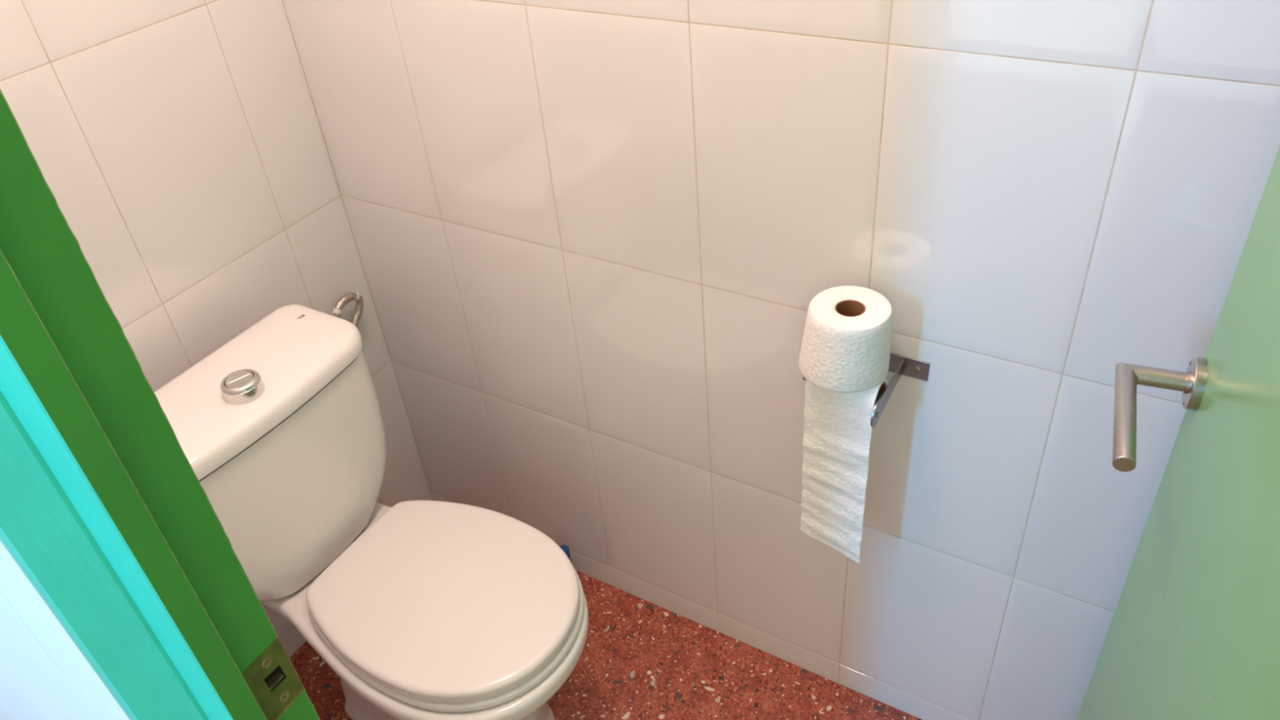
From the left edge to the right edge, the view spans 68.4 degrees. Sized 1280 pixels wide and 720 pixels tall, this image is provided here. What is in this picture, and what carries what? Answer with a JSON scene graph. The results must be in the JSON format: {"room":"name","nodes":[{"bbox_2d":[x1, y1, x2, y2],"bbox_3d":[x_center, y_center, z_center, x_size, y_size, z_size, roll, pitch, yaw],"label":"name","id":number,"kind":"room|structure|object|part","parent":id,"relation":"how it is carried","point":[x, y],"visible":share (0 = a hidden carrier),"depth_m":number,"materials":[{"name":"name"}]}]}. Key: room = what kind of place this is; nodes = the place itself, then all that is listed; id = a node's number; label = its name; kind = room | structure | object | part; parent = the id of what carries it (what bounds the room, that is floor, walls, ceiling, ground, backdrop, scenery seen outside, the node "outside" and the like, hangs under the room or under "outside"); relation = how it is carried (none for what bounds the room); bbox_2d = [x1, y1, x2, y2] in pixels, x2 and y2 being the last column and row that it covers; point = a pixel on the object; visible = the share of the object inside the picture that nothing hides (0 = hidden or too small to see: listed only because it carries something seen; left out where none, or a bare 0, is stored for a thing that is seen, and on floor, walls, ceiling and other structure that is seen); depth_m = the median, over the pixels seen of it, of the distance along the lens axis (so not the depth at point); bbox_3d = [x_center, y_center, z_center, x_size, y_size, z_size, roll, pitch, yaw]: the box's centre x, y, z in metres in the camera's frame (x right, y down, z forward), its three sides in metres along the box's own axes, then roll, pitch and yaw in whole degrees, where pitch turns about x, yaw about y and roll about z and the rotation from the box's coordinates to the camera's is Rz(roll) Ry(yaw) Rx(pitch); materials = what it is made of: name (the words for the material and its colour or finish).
{"room":"public restroom","nodes":[
{"label":"public restroom","id":0,"kind":"room"},
{"bbox_2d":[0,541,129,719],"bbox_3d":[-0.421,0.050,0.646,3.800,2.420,0.062,17,42,27],"label":"wall","id":1,"kind":"structure","parent":0,"point":[44,675],"depth_m":0.94,"materials":[{"name":"paint"}]},
{"bbox_2d":[0,88,319,719],"bbox_3d":[0.002,0.312,0.511,0.900,2.100,0.097,17,42,27],"label":"door frame","id":2,"kind":"structure","parent":1,"relation":"attached to","point":[104,511],"depth_m":0.57,"materials":[{"name":"green paint"}]},
{"bbox_3d":[-0.369,0.223,0.677,0.070,2.100,0.035,17,42,27],"label":"casing","id":3,"kind":"part","parent":2,"relation":"part of","materials":[{"name":"teal paint"}]},
{"bbox_3d":[-0.280,0.245,0.715,0.001,0.067,0.038,17,42,27],"label":"strike plate","id":4,"kind":"part","parent":2,"relation":"part of","materials":[{"name":"gold metal"}]},
{"bbox_2d":[1076,146,1279,719],"bbox_3d":[0.408,0.190,0.673,0.117,2.017,0.713,10,40,20],"label":"door","id":5,"kind":"structure","parent":1,"relation":"in","point":[1193,633],"depth_m":0.80,"materials":[{"name":"green paint"}]},
{"bbox_3d":[0.488,0.055,0.897,0.066,0.028,0.140,10,40,20],"label":"lever","id":6,"kind":"part","parent":5,"relation":"part of","materials":[{"name":"metal"}]},
{"bbox_2d":[0,0,433,657],"bbox_3d":[-0.837,-0.386,1.275,0.101,2.420,0.824,17,42,27],"label":"wall","id":7,"kind":"structure","parent":0,"point":[181,146],"depth_m":1.48,"materials":[{"name":"tile"}]},
{"bbox_2d":[333,292,363,328],"bbox_3d":[-0.589,0.087,1.830,0.068,0.388,0.268,17,42,27],"label":"supply hose","id":8,"kind":"object","parent":7,"relation":"attached to","point":[345,299],"visible":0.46,"depth_m":1.79,"materials":[{"name":"metal"}]},
{"bbox_2d":[288,570,921,719],"bbox_3d":[-0.676,1.435,0.948,3.800,0.100,3.300,17,42,27],"label":"floor","id":9,"kind":"structure","parent":0,"point":[640,659],"depth_m":1.84,"materials":[{"name":"red stone"}]},
{"bbox_2d":[154,304,588,719],"bbox_3d":[-0.404,0.381,1.556,0.672,0.793,0.421,17,42,27],"label":"toilet","id":10,"kind":"object","parent":9,"relation":"on","point":[420,610],"visible":0.94,"depth_m":1.46,"materials":[{"name":"white glazed ceramic"},{"name":"plastic"},{"name":"chrome metal"}]},
{"bbox_3d":[-0.620,0.045,1.442,0.214,0.039,0.421,17,42,27],"label":"tank lid","id":11,"kind":"part","parent":10,"relation":"part of","materials":[{"name":"white ceramic"}]},
{"bbox_3d":[-0.606,0.191,1.554,0.199,0.324,0.414,17,42,27],"label":"tank","id":12,"kind":"part","parent":10,"relation":"part of","materials":[{"name":"white ceramic"}]},
{"bbox_3d":[-0.382,0.531,1.682,0.672,0.402,0.361,17,42,27],"label":"bowl","id":13,"kind":"part","parent":10,"relation":"part of","materials":[{"name":"white ceramic"}]},
{"bbox_3d":[-0.302,0.368,1.493,0.429,0.028,0.346,17,42,27],"label":"lid","id":14,"kind":"part","parent":10,"relation":"part of","materials":[{"name":"plastic"}]},
{"bbox_3d":[-0.296,0.387,1.508,0.428,0.018,0.355,17,42,27],"label":"seat","id":15,"kind":"part","parent":10,"relation":"part of","materials":[{"name":"plastic"}]},
{"bbox_2d":[559,545,572,563],"bbox_3d":[-0.155,0.444,1.990,0.029,0.130,0.029,17,42,27],"label":"bottle","id":16,"kind":"object","parent":9,"relation":"on","point":[564,548],"visible":0.17,"depth_m":1.95,"materials":[{"name":"blue plastic"}]},
{"bbox_2d":[282,0,1279,719],"bbox_3d":[0.190,-0.404,1.162,1.950,2.420,0.101,17,42,27],"label":"wall","id":17,"kind":"structure","parent":0,"point":[595,241],"depth_m":1.35,"materials":[{"name":"tile"}]},
{"bbox_2d":[802,352,929,427],"bbox_3d":[0.304,0.026,1.284,0.133,0.039,0.121,-33,45,-31],"label":"paper holder","id":18,"kind":"object","parent":17,"relation":"attached to","point":[900,365],"visible":0.66,"depth_m":1.28,"materials":[{"name":"silver metal"}]},
{"bbox_2d":[800,377,887,563],"bbox_3d":[0.286,0.147,1.341,0.096,0.326,0.056,17,42,27],"label":"toilet roll","id":19,"kind":"object","parent":18,"relation":"on","point":[837,428],"visible":0.91,"depth_m":1.31,"materials":[{"name":"paper"}]},
{"bbox_2d":[798,285,892,393],"bbox_3d":[0.267,-0.031,1.225,0.118,0.099,0.118,17,42,27],"label":"toilet roll","id":20,"kind":"object","parent":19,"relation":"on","point":[846,345],"visible":1,"depth_m":1.19,"materials":[{"name":"paper"}]},
{"bbox_3d":[0.330,0.045,1.255,0.003,0.039,0.126,17,42,27],"label":"arm","id":21,"kind":"part","parent":18,"relation":"part of","materials":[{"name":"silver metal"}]},
{"bbox_3d":[0.348,0.003,1.303,0.103,0.031,0.003,17,42,27],"label":"wall plate","id":22,"kind":"part","parent":18,"relation":"part of","materials":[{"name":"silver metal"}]}
]}

